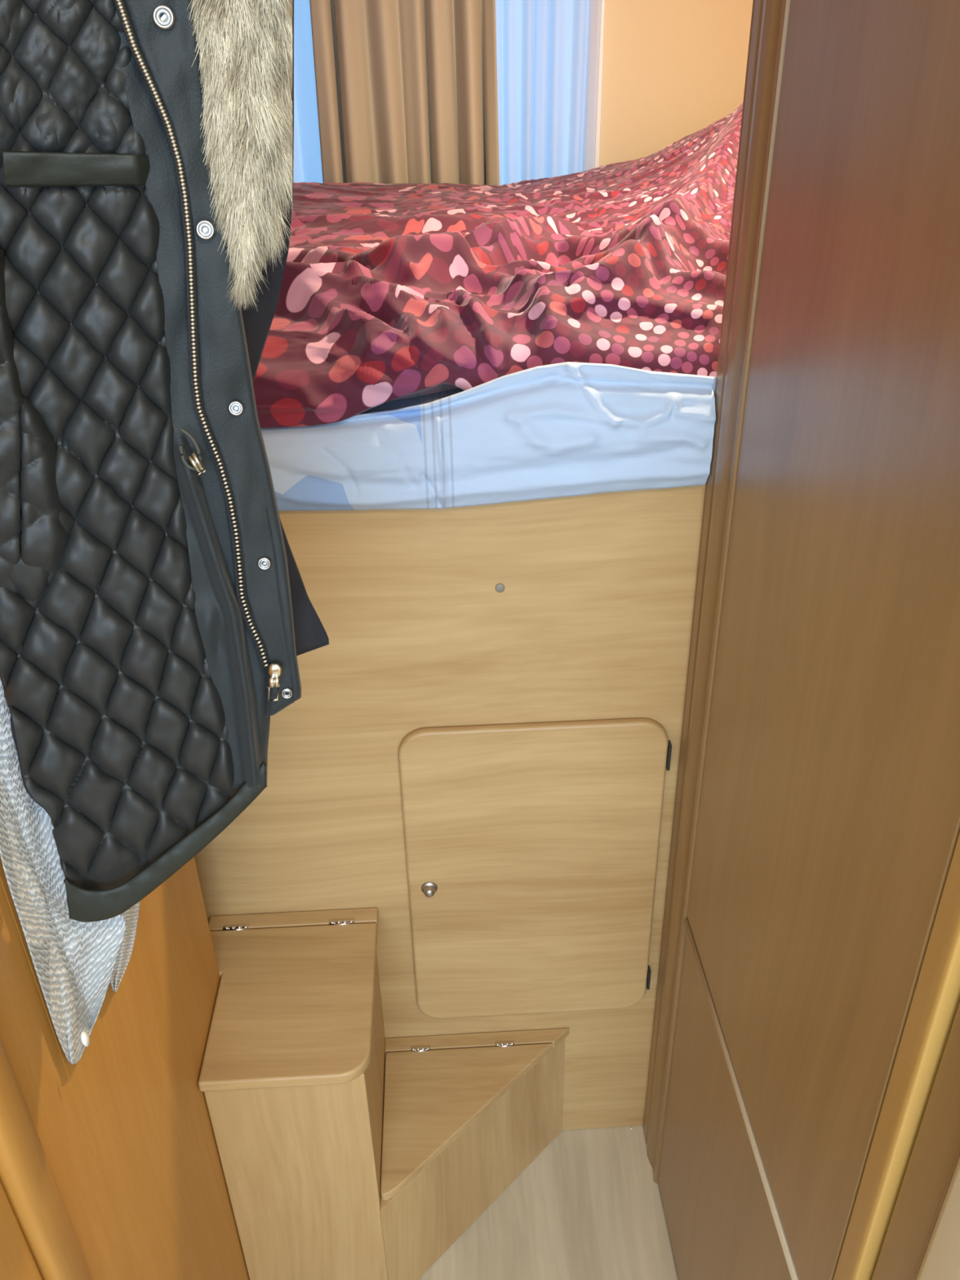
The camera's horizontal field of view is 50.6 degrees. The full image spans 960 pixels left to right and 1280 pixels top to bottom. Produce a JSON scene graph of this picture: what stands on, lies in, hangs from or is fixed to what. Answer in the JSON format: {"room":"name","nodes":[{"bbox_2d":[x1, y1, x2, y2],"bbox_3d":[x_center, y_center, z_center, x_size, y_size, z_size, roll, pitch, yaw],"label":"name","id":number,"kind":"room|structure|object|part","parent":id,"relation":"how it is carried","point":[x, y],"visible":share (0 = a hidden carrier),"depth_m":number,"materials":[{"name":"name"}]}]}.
{"room":"camper van interior","nodes":[
{"label":"camper van interior","id":0,"kind":"room"},
{"bbox_2d":[417,1125,678,1279],"bbox_3d":[-0.008,1.125,0.994,2.100,0.050,4.050,-2,30,-2],"label":"floor","id":1,"kind":"structure","parent":0,"point":[589,1206],"depth_m":1.45,"materials":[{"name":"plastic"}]},
{"bbox_2d":[0,1182,42,1279],"bbox_3d":[-0.325,0.258,0.512,0.061,1.944,0.120,-2,30,-2],"label":"trim","id":2,"kind":"structure","parent":1,"relation":"on","point":[17,1262],"depth_m":0.64,"materials":[{"name":"laminate"}]},
{"bbox_2d":[0,856,249,1279],"bbox_3d":[-0.698,0.110,0.781,0.774,1.944,0.429,-2,30,-2],"label":"wall","id":3,"kind":"structure","parent":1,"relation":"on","point":[143,1108],"depth_m":0.97,"materials":[{"name":"laminate"}]},
{"bbox_2d":[0,1037,93,1279],"bbox_3d":[-0.309,0.216,0.583,0.042,1.944,0.038,-2,30,-2],"label":"trim","id":4,"kind":"structure","parent":3,"relation":"attached to","point":[27,1179],"depth_m":0.66,"materials":[{"name":"laminate"}]},
{"bbox_2d":[0,880,137,1279],"bbox_3d":[-0.310,0.190,0.629,0.021,1.944,0.066,-2,30,-2],"label":"trim","id":5,"kind":"structure","parent":3,"relation":"attached to","point":[27,1037],"depth_m":0.71,"materials":[{"name":"laminate"}]},
{"bbox_2d":[0,0,328,922],"bbox_3d":[-0.181,-0.093,0.563,0.231,0.627,0.089,-9,31,-12],"label":"coat","id":6,"kind":"object","parent":3,"relation":"hanging from","point":[157,611],"visible":1,"depth_m":0.53,"materials":[{"name":"black fabric"}]},
{"bbox_2d":[0,678,139,1064],"bbox_3d":[-0.284,0.131,0.737,0.038,0.369,0.191,-2,30,-2],"label":"shirt","id":7,"kind":"object","parent":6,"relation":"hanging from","point":[75,962],"visible":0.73,"depth_m":0.70,"materials":[{"name":"fabric"}]},
{"bbox_3d":[-0.128,0.030,0.631,0.010,0.018,0.005,-2,30,-2],"label":"zip pull","id":8,"kind":"part","parent":6,"relation":"part of","materials":[{"name":"silver metal"}]},
{"bbox_3d":[-0.105,-0.278,0.467,0.056,0.203,0.034,-2,30,-2],"label":"fur trim","id":9,"kind":"part","parent":6,"relation":"part of","materials":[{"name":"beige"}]},
{"bbox_2d":[198,907,388,1279],"bbox_3d":[-0.229,0.622,1.326,0.215,0.492,0.248,-2,30,-2],"label":"box","id":10,"kind":"object","parent":1,"relation":"on","point":[291,1080],"visible":0.84,"depth_m":1.20,"materials":[{"name":"laminate"}]},
{"bbox_3d":[-0.233,0.425,1.197,0.215,0.016,0.223,-2,30,-2],"label":"lid","id":11,"kind":"part","parent":10,"relation":"part of","materials":[{"name":"laminate"}]},
{"bbox_3d":[-0.239,0.363,1.305,0.215,0.016,0.024,-2,30,-2],"label":"hinge rail","id":12,"kind":"part","parent":10,"relation":"part of","materials":[{"name":"laminate"}]},
{"bbox_2d":[194,483,706,1129],"bbox_3d":[-0.086,-0.011,1.849,2.080,1.056,1.326,-2,30,-2],"label":"bed","id":13,"kind":"object","parent":1,"relation":"on","point":[480,753],"visible":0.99,"depth_m":1.20,"materials":[{"name":"laminate"}]},
{"bbox_3d":[-0.064,0.317,1.281,0.021,0.021,0.014,-2,30,-2],"label":"knob","id":14,"kind":"part","parent":13,"relation":"part of","materials":[{"name":"silver metal"}]},
{"bbox_2d":[261,361,715,511],"bbox_3d":[-0.099,-0.499,1.523,2.053,0.142,1.269,-2,30,-2],"label":"mattress","id":15,"kind":"object","parent":13,"relation":"on","point":[568,428],"visible":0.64,"depth_m":0.99,"materials":[{"name":"fabric"}]},
{"bbox_2d":[253,102,742,428],"bbox_3d":[-0.099,-0.627,1.460,2.000,0.247,1.264,-2,30,-2],"label":"duvet","id":16,"kind":"object","parent":15,"relation":"on","point":[388,292],"visible":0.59,"depth_m":1.08,"materials":[{"name":"fabric"}]},
{"bbox_3d":[0.067,0.308,1.298,0.317,0.487,0.012,-2,30,-2],"label":"hatch door","id":17,"kind":"part","parent":13,"relation":"part of","materials":[{"name":"laminate"}]},
{"bbox_2d":[380,1027,569,1279],"bbox_3d":[0.005,0.720,1.401,0.262,0.239,0.240,-2,30,-2],"label":"box","id":18,"kind":"object","parent":1,"relation":"on","point":[464,1115],"visible":1,"depth_m":1.38,"materials":[{"name":"laminate"}]},
{"bbox_3d":[-0.010,0.629,1.340,0.235,0.014,0.205,-2,30,-2],"label":"lid","id":19,"kind":"part","parent":18,"relation":"part of","materials":[{"name":"laminate"}]},
{"bbox_3d":[-0.003,0.571,1.440,0.262,0.014,0.022,-2,30,-2],"label":"hinge rail","id":20,"kind":"part","parent":18,"relation":"part of","materials":[{"name":"laminate"}]},
{"bbox_2d":[643,0,959,1279],"bbox_3d":[0.617,0.035,0.858,0.748,1.944,0.554,-2,30,-2],"label":"wardrobe","id":21,"kind":"object","parent":1,"relation":"on","point":[815,831],"visible":1,"depth_m":0.75,"materials":[{"name":"laminate"}]},
{"bbox_3d":[0.237,-0.065,1.044,0.010,1.944,0.094,-2,30,-2],"label":"corner post","id":22,"kind":"part","parent":21,"relation":"part of","materials":[{"name":"laminate"}]},
{"bbox_3d":[0.268,0.680,1.157,0.003,0.520,0.459,-2,30,-2],"label":"door","id":23,"kind":"part","parent":21,"relation":"part of","materials":[{"name":"laminate"}]},
{"bbox_2d":[833,832,959,1279],"bbox_3d":[0.277,0.198,0.591,0.036,1.944,0.034,-2,30,-2],"label":"trim","id":24,"kind":"structure","parent":21,"relation":"attached to","point":[935,1001],"depth_m":0.63,"materials":[{"name":"brown wood"}]},
{"bbox_2d":[871,1002,959,1279],"bbox_3d":[0.293,0.217,0.557,0.048,1.944,0.039,-2,30,-2],"label":"trim","id":25,"kind":"structure","parent":1,"relation":"on","point":[935,1153],"depth_m":0.62,"materials":[{"name":"laminate"}]},
{"bbox_2d":[915,1156,959,1279],"bbox_3d":[0.293,0.245,0.510,0.054,1.944,0.066,-2,30,-2],"label":"wall","id":26,"kind":"structure","parent":1,"relation":"on","point":[941,1259],"depth_m":0.58,"materials":[{"name":"beige"}]},
{"bbox_2d":[599,0,753,166],"bbox_3d":[-0.131,-0.764,2.258,2.100,1.950,0.040,-2,30,-2],"label":"wall","id":27,"kind":"structure","parent":0,"point":[673,69],"depth_m":2.04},
{"bbox_2d":[293,0,323,182],"bbox_3d":[-0.431,-1.086,2.007,0.289,0.610,0.038,-3,30,-3],"label":"window","id":28,"kind":"structure","parent":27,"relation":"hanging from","point":[307,162],"depth_m":2.02,"materials":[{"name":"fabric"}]},
{"bbox_2d":[309,0,499,185],"bbox_3d":[-0.143,-1.103,1.966,0.359,0.570,0.081,-2,30,-2],"label":"curtain","id":29,"kind":"object","parent":27,"relation":"hanging from","point":[406,90],"visible":0.73,"depth_m":1.98,"materials":[{"name":"beige fabric"}]},
{"bbox_2d":[495,0,601,185],"bbox_3d":[0.117,-1.109,2.026,0.242,0.610,0.040,-2,30,-2],"label":"curtain","id":30,"kind":"object","parent":27,"relation":"hanging from","point":[548,51],"visible":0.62,"depth_m":2.02,"materials":[{"name":"fabric"}]},
{"bbox_2d":[595,0,604,167],"bbox_3d":[-0.176,-1.077,2.072,0.845,0.640,0.033,-2,30,-2],"label":"window","id":31,"kind":"structure","parent":27,"relation":"in","point":[600,74],"depth_m":2.06,"materials":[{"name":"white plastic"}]}
]}

